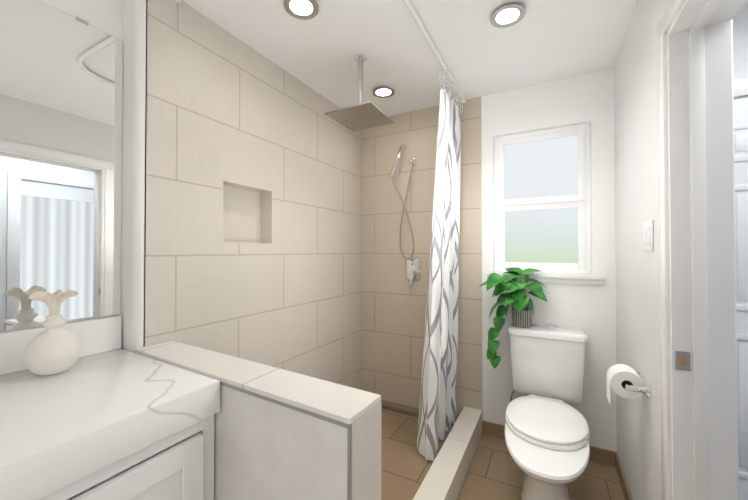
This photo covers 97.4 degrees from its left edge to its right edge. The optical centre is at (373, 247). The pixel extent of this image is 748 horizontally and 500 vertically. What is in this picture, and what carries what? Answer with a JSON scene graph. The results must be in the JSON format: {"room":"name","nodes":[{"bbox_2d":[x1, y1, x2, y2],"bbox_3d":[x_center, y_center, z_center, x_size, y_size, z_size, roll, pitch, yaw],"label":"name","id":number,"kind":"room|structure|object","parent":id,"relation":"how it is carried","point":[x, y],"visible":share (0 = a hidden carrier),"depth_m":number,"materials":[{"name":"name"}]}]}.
{"room":"bathroom","nodes":[
{"label":"bathroom","id":0,"kind":"room"},
{"bbox_2d":[121,0,147,352],"bbox_3d":[-0.991,0.104,1.352,0.110,2.440,0.035,0,-1,28],"label":"wall","id":1,"kind":"structure","parent":0,"point":[133,186],"depth_m":1.34,"materials":[{"name":"white paint"}]},
{"bbox_2d":[0,0,123,332],"bbox_3d":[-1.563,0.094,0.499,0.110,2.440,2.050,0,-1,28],"label":"mirror","id":2,"kind":"object","parent":1,"relation":"attached to","point":[60,136],"depth_m":1.19,"materials":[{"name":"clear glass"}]},
{"bbox_2d":[143,0,360,389],"bbox_3d":[-0.565,0.113,2.125,0.090,2.440,1.740,0,-1,28],"label":"wall","id":3,"kind":"structure","parent":0,"point":[252,244],"depth_m":1.80,"materials":[{"name":"tile"}]},
{"bbox_2d":[134,341,380,499],"bbox_3d":[-0.467,0.861,1.089,1.054,0.920,0.204,0,-1,28],"label":"wall","id":4,"kind":"structure","parent":0,"point":[280,434],"depth_m":0.89,"materials":[{"name":"paint"}]},
{"bbox_2d":[184,0,747,115],"bbox_3d":[0.395,-1.151,0.511,3.460,0.050,4.000,0,-1,28],"label":"ceiling","id":5,"kind":"structure","parent":0,"point":[542,41],"depth_m":1.78,"materials":[{"name":"white paint"}]},
{"bbox_2d":[284,0,318,19],"bbox_3d":[-0.333,-1.105,1.503,0.158,0.016,0.158,0,-1,28],"label":"recessed light","id":6,"kind":"object","parent":5,"relation":"in","point":[303,9],"visible":0.98,"depth_m":1.51,"materials":[{"name":"silver metal"}]},
{"bbox_2d":[176,0,465,112],"bbox_3d":[-0.094,-1.049,1.945,0.911,0.120,1.627,0,-1,28],"label":"rail","id":7,"kind":"object","parent":5,"relation":"attached to","point":[425,33],"visible":0.85,"depth_m":1.91,"materials":[{"name":"white metal"}]},
{"bbox_2d":[417,87,460,460],"bbox_3d":[0.450,0.139,2.213,0.194,2.240,0.590,0,-1,28],"label":"shower curtain","id":8,"kind":"object","parent":7,"relation":"hanging from","point":[437,405],"visible":1,"depth_m":2.08,"materials":[{"name":"fabric"}]},
{"bbox_2d":[324,53,394,130],"bbox_3d":[-0.079,-0.928,1.910,0.300,0.362,0.300,0,-1,28],"label":"shower head","id":9,"kind":"object","parent":5,"relation":"attached to","point":[360,115],"visible":0.98,"depth_m":1.90},
{"bbox_2d":[372,87,394,97],"bbox_3d":[0.067,-1.096,2.310,0.158,0.016,0.158,0,-1,28],"label":"recessed light","id":10,"kind":"object","parent":5,"relation":"in","point":[383,92],"visible":0.96,"depth_m":2.31,"materials":[{"name":"silver metal"}]},
{"bbox_2d":[490,4,525,27],"bbox_3d":[0.636,-1.105,1.562,0.158,0.016,0.158,0,-1,28],"label":"recessed light","id":11,"kind":"object","parent":5,"relation":"in","point":[508,15],"visible":0.98,"depth_m":1.56,"materials":[{"name":"silver metal"}]},
{"bbox_2d":[457,432,624,499],"bbox_3d":[0.395,1.339,0.483,3.460,0.050,4.000,0,-1,28],"label":"floor","id":12,"kind":"structure","parent":0,"point":[495,472],"depth_m":1.88,"materials":[{"name":"tile"}]},
{"bbox_2d":[0,316,219,499],"bbox_3d":[-1.101,0.793,0.539,0.672,1.044,1.472,0,-1,28],"label":"bathroom vanity","id":13,"kind":"object","parent":12,"relation":"on","point":[105,416],"visible":1,"depth_m":0.87,"materials":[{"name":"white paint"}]},
{"bbox_2d":[23,289,81,375],"bbox_3d":[-1.051,0.275,1.079,0.139,0.266,0.139,0,-1,28],"label":"vase","id":14,"kind":"object","parent":13,"relation":"on","point":[54,347],"visible":1,"depth_m":1.05,"materials":[{"name":"white ceramic"}]},
{"bbox_2d":[381,400,457,499],"bbox_3d":[-0.107,1.301,1.928,0.890,0.060,1.630,0,-1,28],"label":"shower floor","id":15,"kind":"structure","parent":12,"relation":"on","point":[405,466],"depth_m":2.00,"materials":[{"name":"tile"}]},
{"bbox_2d":[381,404,418,417],"bbox_3d":[0.240,1.276,2.542,0.680,0.003,0.060,0,-1,28],"label":"floor drain","id":16,"kind":"object","parent":15,"relation":"on","point":[398,410],"visible":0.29,"depth_m":2.56,"materials":[{"name":"silver metal"}]},
{"bbox_2d":[413,406,482,499],"bbox_3d":[0.343,1.248,1.687,0.130,0.160,1.630,0,-1,28],"label":"curb","id":17,"kind":"object","parent":12,"relation":"on","point":[445,477],"visible":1,"depth_m":1.84,"materials":[{"name":"tile"}]},
{"bbox_2d":[504,323,589,499],"bbox_3d":[0.914,0.916,1.751,0.444,0.824,0.961,0,-1,28],"label":"toilet","id":18,"kind":"object","parent":12,"relation":"on","point":[546,430],"visible":1,"depth_m":1.75,"materials":[{"name":"white ceramic"}]},
{"bbox_2d":[479,267,547,368],"bbox_3d":[0.878,0.460,2.120,0.439,0.647,0.323,0,-1,28],"label":"plant","id":19,"kind":"object","parent":18,"relation":"on","point":[517,298],"visible":1,"depth_m":2.10,"materials":[{"name":"green plant"}]},
{"bbox_2d":[481,68,616,451],"bbox_3d":[1.216,0.114,2.207,0.930,2.440,0.090,0,-1,28],"label":"wall","id":20,"kind":"structure","parent":0,"point":[590,310],"depth_m":2.11,"materials":[{"name":"white paint"}]},
{"bbox_2d":[361,97,482,417],"bbox_3d":[0.336,0.119,2.628,1.020,2.440,0.001,0,-1,28],"label":"wall tile","id":21,"kind":"structure","parent":20,"relation":"attached to","point":[393,308],"depth_m":2.66,"materials":[{"name":"beige tile"}]},
{"bbox_2d":[389,144,414,259],"bbox_3d":[0.230,-0.367,2.629,0.196,0.933,0.108,0,-1,28],"label":"shower","id":22,"kind":"object","parent":21,"relation":"attached to","point":[394,171],"visible":1,"depth_m":2.62,"materials":[{"name":"silver metal"}]},
{"bbox_2d":[406,258,420,284],"bbox_3d":[0.306,0.191,2.614,0.120,0.215,0.052,0,-1,28],"label":"shower valve","id":23,"kind":"object","parent":21,"relation":"attached to","point":[413,269],"visible":0.85,"depth_m":2.62,"materials":[{"name":"silver metal"}]},
{"bbox_2d":[486,123,604,284],"bbox_3d":[1.135,-0.282,2.235,0.695,1.037,0.135,0,-1,28],"label":"window","id":24,"kind":"structure","parent":20,"relation":"in","point":[550,239],"depth_m":2.24,"materials":[{"name":"glass"}]},
{"bbox_2d":[483,421,616,465],"bbox_3d":[1.130,1.291,2.181,0.786,0.085,0.011,0,-1,28],"label":"baseboard","id":25,"kind":"structure","parent":20,"relation":"attached to","point":[601,455],"depth_m":2.05,"materials":[{"name":"tile"}]},
{"bbox_2d":[614,0,667,499],"bbox_3d":[1.295,0.106,1.518,0.140,2.440,1.050,0,-1,28],"label":"wall","id":26,"kind":"structure","parent":0,"point":[637,264],"depth_m":1.48,"materials":[{"name":"white paint"}]},
{"bbox_2d":[615,453,632,499],"bbox_3d":[1.241,1.284,1.566,0.011,0.085,0.965,0,-1,28],"label":"baseboard","id":27,"kind":"structure","parent":26,"relation":"attached to","point":[623,483],"depth_m":1.79,"materials":[{"name":"tile"}]},
{"bbox_2d":[607,364,651,405],"bbox_3d":[1.094,0.601,1.424,0.128,0.158,0.215,0,-1,28],"label":"toilet paper","id":28,"kind":"object","parent":26,"relation":"attached to","point":[624,381],"visible":0.98,"depth_m":1.39,"materials":[{"name":"white paper"}]},
{"bbox_2d":[644,220,652,250],"bbox_3d":[1.103,-0.046,1.322,0.010,0.120,0.116,0,-1,28],"label":"light switch","id":29,"kind":"object","parent":26,"relation":"attached to","point":[648,235],"visible":0.98,"depth_m":1.30,"materials":[{"name":"white plastic"}]},
{"bbox_2d":[732,10,747,98],"bbox_3d":[2.015,0.105,1.443,1.200,2.440,0.100,0,-1,28],"label":"wall","id":30,"kind":"structure","parent":0,"point":[740,44],"depth_m":1.55,"materials":[{"name":"white paint"}]},
{"bbox_2d":[733,77,747,97],"bbox_3d":[1.916,0.265,1.426,0.980,2.120,0.020,0,-1,28],"label":"trim","id":31,"kind":"structure","parent":30,"relation":"attached to","point":[740,87],"depth_m":1.53,"materials":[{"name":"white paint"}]},
{"bbox_2d":[733,97,747,499],"bbox_3d":[1.927,0.310,1.445,0.800,2.030,0.041,0,-1,28],"label":"door","id":32,"kind":"structure","parent":30,"relation":"attached to","point":[741,168],"depth_m":1.54,"materials":[{"name":"white paint"}]},
{"bbox_3d":[0.857,-0.923,0.715,0.140,0.400,0.800,0,-1,28],"label":"wall","id":33,"kind":"structure","parent":0,"visible":0},
{"bbox_2d":[657,0,745,499],"bbox_3d":[0.857,0.262,0.701,0.170,2.110,0.940,0,-1,28],"label":"door frame","id":34,"kind":"structure","parent":33,"relation":"attached to","point":[698,357],"depth_m":1.04,"materials":[{"name":"white paint"}]}
]}

